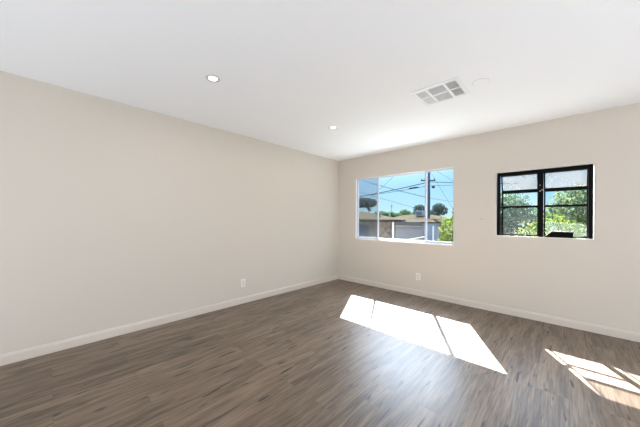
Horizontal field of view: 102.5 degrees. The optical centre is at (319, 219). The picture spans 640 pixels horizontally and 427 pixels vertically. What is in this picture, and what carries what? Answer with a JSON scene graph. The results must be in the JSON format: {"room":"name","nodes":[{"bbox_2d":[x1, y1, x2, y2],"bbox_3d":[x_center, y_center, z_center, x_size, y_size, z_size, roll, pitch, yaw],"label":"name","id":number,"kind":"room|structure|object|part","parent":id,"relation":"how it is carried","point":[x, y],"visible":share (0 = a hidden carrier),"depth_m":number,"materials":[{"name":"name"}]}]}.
{"room":"empty living room","nodes":[
{"label":"empty living room","id":0,"kind":"room"},
{"bbox_2d":[0,71,338,354],"bbox_3d":[-3.120,-0.013,1.691,0.100,2.440,10.100,0,0,43],"label":"wall","id":1,"kind":"structure","parent":0,"point":[113,214],"depth_m":2.77,"materials":[{"name":"beige paint"}]},
{"bbox_2d":[0,274,337,365],"bbox_3d":[-3.051,1.162,1.689,0.013,0.092,10.000,0,0,43],"label":"baseboard","id":2,"kind":"structure","parent":1,"relation":"attached to","point":[24,354],"depth_m":2.78,"materials":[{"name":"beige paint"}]},
{"bbox_2d":[241,279,244,286],"bbox_3d":[-1.119,0.922,3.737,0.008,0.116,0.070,0,0,43],"label":"wall outlet","id":3,"kind":"object","parent":1,"relation":"attached to","point":[242,280],"visible":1,"depth_m":3.73,"materials":[{"name":"white plastic"}]},
{"bbox_2d":[0,0,639,160],"bbox_3d":[-0.497,-1.315,-0.710,7.200,0.204,10.200,0,0,43],"label":"ceiling","id":4,"kind":"structure","parent":0,"point":[288,71],"depth_m":1.96,"materials":[{"name":"white paint"}]},
{"bbox_2d":[206,75,219,81],"bbox_3d":[-0.926,-1.217,2.220,0.116,0.004,0.116,0,0,43],"label":"recessed light","id":5,"kind":"object","parent":4,"relation":"in","point":[212,78],"visible":1,"depth_m":2.22,"materials":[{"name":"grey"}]},
{"bbox_2d":[411,77,469,106],"bbox_3d":[1.144,-1.201,2.439,0.408,0.012,0.376,0,0,43],"label":"ceiling vent","id":6,"kind":"object","parent":4,"relation":"in","point":[453,88],"visible":1,"depth_m":2.42,"materials":[{"name":"white metal"}]},
{"bbox_3d":[1.144,-1.205,2.439,0.396,0.004,0.364,0,0,43],"label":"plate","id":7,"kind":"part","parent":6,"relation":"part of","materials":[{"name":"grey metal"}]},
{"bbox_2d":[0,279,639,426],"bbox_3d":[-0.512,1.283,-0.710,7.200,0.120,10.200,0,0,43],"label":"floor","id":8,"kind":"structure","parent":0,"point":[338,352],"depth_m":2.06,"materials":[{"name":"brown wood"}]},
{"bbox_2d":[338,103,639,332],"bbox_3d":[2.963,0.024,2.962,7.200,2.440,0.100,0,0,43],"label":"wall","id":9,"kind":"structure","parent":0,"point":[596,281],"depth_m":3.24,"materials":[{"name":"beige paint"}]},
{"bbox_2d":[357,167,453,244],"bbox_3d":[1.388,-0.203,4.463,1.775,1.164,0.058,0,0,43],"label":"window","id":10,"kind":"structure","parent":9,"relation":"in","point":[425,172],"depth_m":4.33,"materials":[{"name":"white metal"}]},
{"bbox_3d":[0.915,-0.215,4.896,0.461,1.122,0.020,0,0,43],"label":"sash","id":11,"kind":"part","parent":10,"relation":"part of","materials":[{"name":"clear glass"}]},
{"bbox_3d":[1.409,-0.212,4.462,0.894,1.122,0.020,0,0,43],"label":"sash","id":12,"kind":"part","parent":10,"relation":"part of","materials":[{"name":"clear glass"}]},
{"bbox_3d":[1.858,-0.210,4.006,0.436,1.122,0.020,0,0,43],"label":"sash","id":13,"kind":"part","parent":10,"relation":"part of","materials":[{"name":"clear glass"}]},
{"bbox_2d":[338,275,639,341],"bbox_3d":[2.921,1.198,2.917,6.987,0.092,0.013,0,0,43],"label":"baseboard","id":14,"kind":"structure","parent":9,"relation":"attached to","point":[604,330],"depth_m":3.31,"materials":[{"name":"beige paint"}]},
{"bbox_2d":[496,164,593,239],"bbox_3d":[2.739,-0.200,3.187,0.902,0.842,0.119,0,0,43],"label":"window","id":15,"kind":"structure","parent":9,"relation":"in","point":[587,177],"depth_m":3.15,"materials":[{"name":"black paint"}]},
{"bbox_3d":[2.599,-0.467,3.348,0.384,0.232,0.076,0,0,43],"label":"vent sash","id":16,"kind":"part","parent":15,"relation":"part of","materials":[{"name":"glass"}]},
{"bbox_3d":[2.620,-0.075,3.372,0.382,0.566,0.014,0,0,43],"label":"sash","id":17,"kind":"part","parent":15,"relation":"part of","materials":[{"name":"clear glass"}]},
{"bbox_3d":[2.914,-0.465,3.050,0.386,0.232,0.076,0,0,43],"label":"vent sash","id":18,"kind":"part","parent":15,"relation":"part of","materials":[{"name":"glass"}]},
{"bbox_3d":[2.934,-0.073,3.074,0.384,0.566,0.014,0,0,43],"label":"sash","id":19,"kind":"part","parent":15,"relation":"part of","materials":[{"name":"clear glass"}]},
{"bbox_3d":[2.914,-0.471,3.050,0.364,0.199,0.062,0,0,43],"label":"frosted pane","id":20,"kind":"part","parent":15,"relation":"part of","materials":[{"name":"white glass"}]},
{"bbox_2d":[545,231,572,237],"bbox_3d":[2.854,0.178,3.071,0.250,0.074,0.072,0,0,43],"label":"box","id":21,"kind":"object","parent":9,"relation":"on","point":[555,234],"visible":1,"depth_m":3.04,"materials":[{"name":"black plastic"}]},
{"label":"outside","id":22,"kind":"structure","parent":0,"visible":0},
{"bbox_3d":[27.264,2.840,55.659,110.000,0.300,109.880,0,0,43],"label":"ground","id":23,"kind":"structure","parent":22,"visible":0},
{"bbox_2d":[359,197,376,212],"bbox_3d":[5.690,-0.531,41.578,7.782,6.287,5.267,0,0,43],"label":"tree","id":24,"kind":"object","parent":23,"relation":"on","point":[368,203],"visible":0.37,"depth_m":39.27,"materials":[{"name":"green plant"}]},
{"bbox_2d":[359,212,404,238],"bbox_3d":[0.477,0.939,21.425,12.350,3.180,5.440,0,0,21],"label":"house","id":25,"kind":"structure","parent":23,"relation":"on","point":[367,221],"depth_m":17.72,"materials":[{"name":"brown stone"}]},
{"bbox_3d":[4.828,1.345,16.974,0.120,2.420,0.120,0,0,21],"label":"porch post","id":26,"kind":"part","parent":25,"relation":"part of","materials":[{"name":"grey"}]},
{"bbox_2d":[373,211,401,216],"bbox_3d":[11.453,0.560,43.709,5.683,4.174,1.790,0,0,43],"label":"hedge","id":27,"kind":"object","parent":23,"relation":"on","point":[392,214],"visible":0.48,"depth_m":42.94,"materials":[{"name":"green plant"}]},
{"bbox_2d":[399,209,411,215],"bbox_3d":[15.284,0.357,46.227,3.522,4.627,2.172,0,0,43],"label":"tree","id":28,"kind":"object","parent":23,"relation":"on","point":[403,212],"visible":0.38,"depth_m":45.80,"materials":[{"name":"green plant"}]},
{"bbox_2d":[407,236,424,240],"bbox_3d":[6.284,1.914,17.145,0.260,1.300,5.326,0,0,38],"label":"wall","id":29,"kind":"structure","parent":23,"relation":"on","point":[418,238],"depth_m":17.75,"materials":[{"name":"grey paint"}]},
{"bbox_2d":[412,204,424,214],"bbox_3d":[16.644,0.033,42.985,2.548,5.289,2.090,0,0,43],"label":"tree","id":30,"kind":"object","parent":23,"relation":"on","point":[418,206],"visible":0.53,"depth_m":42.70,"materials":[{"name":"teal plant"}]},
{"bbox_2d":[393,215,450,238],"bbox_3d":[14.953,0.956,37.367,7.600,3.320,6.600,0,0,43],"label":"house","id":31,"kind":"structure","parent":23,"relation":"on","point":[402,216],"depth_m":35.65,"materials":[{"name":"brown stone"}]},
{"bbox_2d":[416,211,424,215],"bbox_3d":[14.173,-0.869,36.311,1.000,0.780,0.820,0,0,43],"label":"rooftop unit","id":32,"kind":"object","parent":31,"relation":"on","point":[418,213],"visible":0.74,"depth_m":35.97,"materials":[{"name":"grey metal"}]},
{"bbox_2d":[395,219,451,240],"bbox_3d":[9.412,1.243,25.020,5.900,2.680,4.760,0,0,43],"label":"garage","id":33,"kind":"structure","parent":23,"relation":"on","point":[409,228],"depth_m":23.08,"materials":[{"name":"grey paint"}]},
{"bbox_3d":[9.496,1.443,22.161,1.150,2.280,0.400,0,0,43],"label":"panel","id":34,"kind":"part","parent":33,"relation":"part of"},
{"bbox_2d":[421,172,434,218],"bbox_3d":[11.466,-2.255,27.306,1.445,9.900,0.413,0,0,15],"label":"utility pole","id":35,"kind":"object","parent":23,"relation":"on","point":[429,180],"visible":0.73,"depth_m":27.12,"materials":[{"name":"grey wood"}]},
{"bbox_2d":[359,183,423,196],"bbox_3d":[5.128,-3.267,32.914,16.620,1.410,0.090,0,0,43],"label":"overhead wire","id":36,"kind":"object","parent":35,"relation":"attached to","point":[421,183],"visible":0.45,"depth_m":29.61,"materials":[{"name":"grey metal"}]},
{"bbox_2d":[438,182,536,183],"bbox_3d":[14.598,-3.441,23.972,8.646,1.045,0.064,0,0,43],"label":"overhead wire","id":37,"kind":"object","parent":35,"relation":"attached to","point":[438,182],"visible":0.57,"depth_m":22.09,"materials":[{"name":"grey"}]},
{"bbox_2d":[430,203,447,215],"bbox_3d":[18.576,-0.002,40.377,2.969,5.384,2.162,0,0,43],"label":"tree","id":38,"kind":"object","parent":23,"relation":"on","point":[438,210],"visible":0.88,"depth_m":39.99,"materials":[{"name":"teal plant"}]},
{"bbox_2d":[437,215,452,241],"bbox_3d":[4.829,1.216,9.367,1.252,2.784,1.078,0,0,43],"label":"shrub","id":39,"kind":"object","parent":23,"relation":"on","point":[443,235],"visible":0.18,"depth_m":9.41,"materials":[{"name":"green plant"}]},
{"bbox_2d":[500,192,548,236],"bbox_3d":[8.059,0.685,11.319,3.081,3.885,1.979,0,0,43],"label":"tree","id":40,"kind":"object","parent":23,"relation":"on","point":[510,222],"visible":0.39,"depth_m":10.72,"materials":[{"name":"green plant"}]},
{"bbox_2d":[515,213,587,238],"bbox_3d":[5.886,1.218,6.465,1.712,2.791,0.910,0,0,43],"label":"flowering bush","id":41,"kind":"object","parent":23,"relation":"on","point":[531,232],"visible":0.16,"depth_m":6.36,"materials":[{"name":"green plant"}]},
{"bbox_2d":[536,182,593,232],"bbox_3d":[9.078,0.643,8.931,2.428,3.980,1.607,0,0,43],"label":"tree","id":42,"kind":"object","parent":23,"relation":"on","point":[576,213],"visible":0.35,"depth_m":8.92,"materials":[{"name":"green plant"}]}
]}

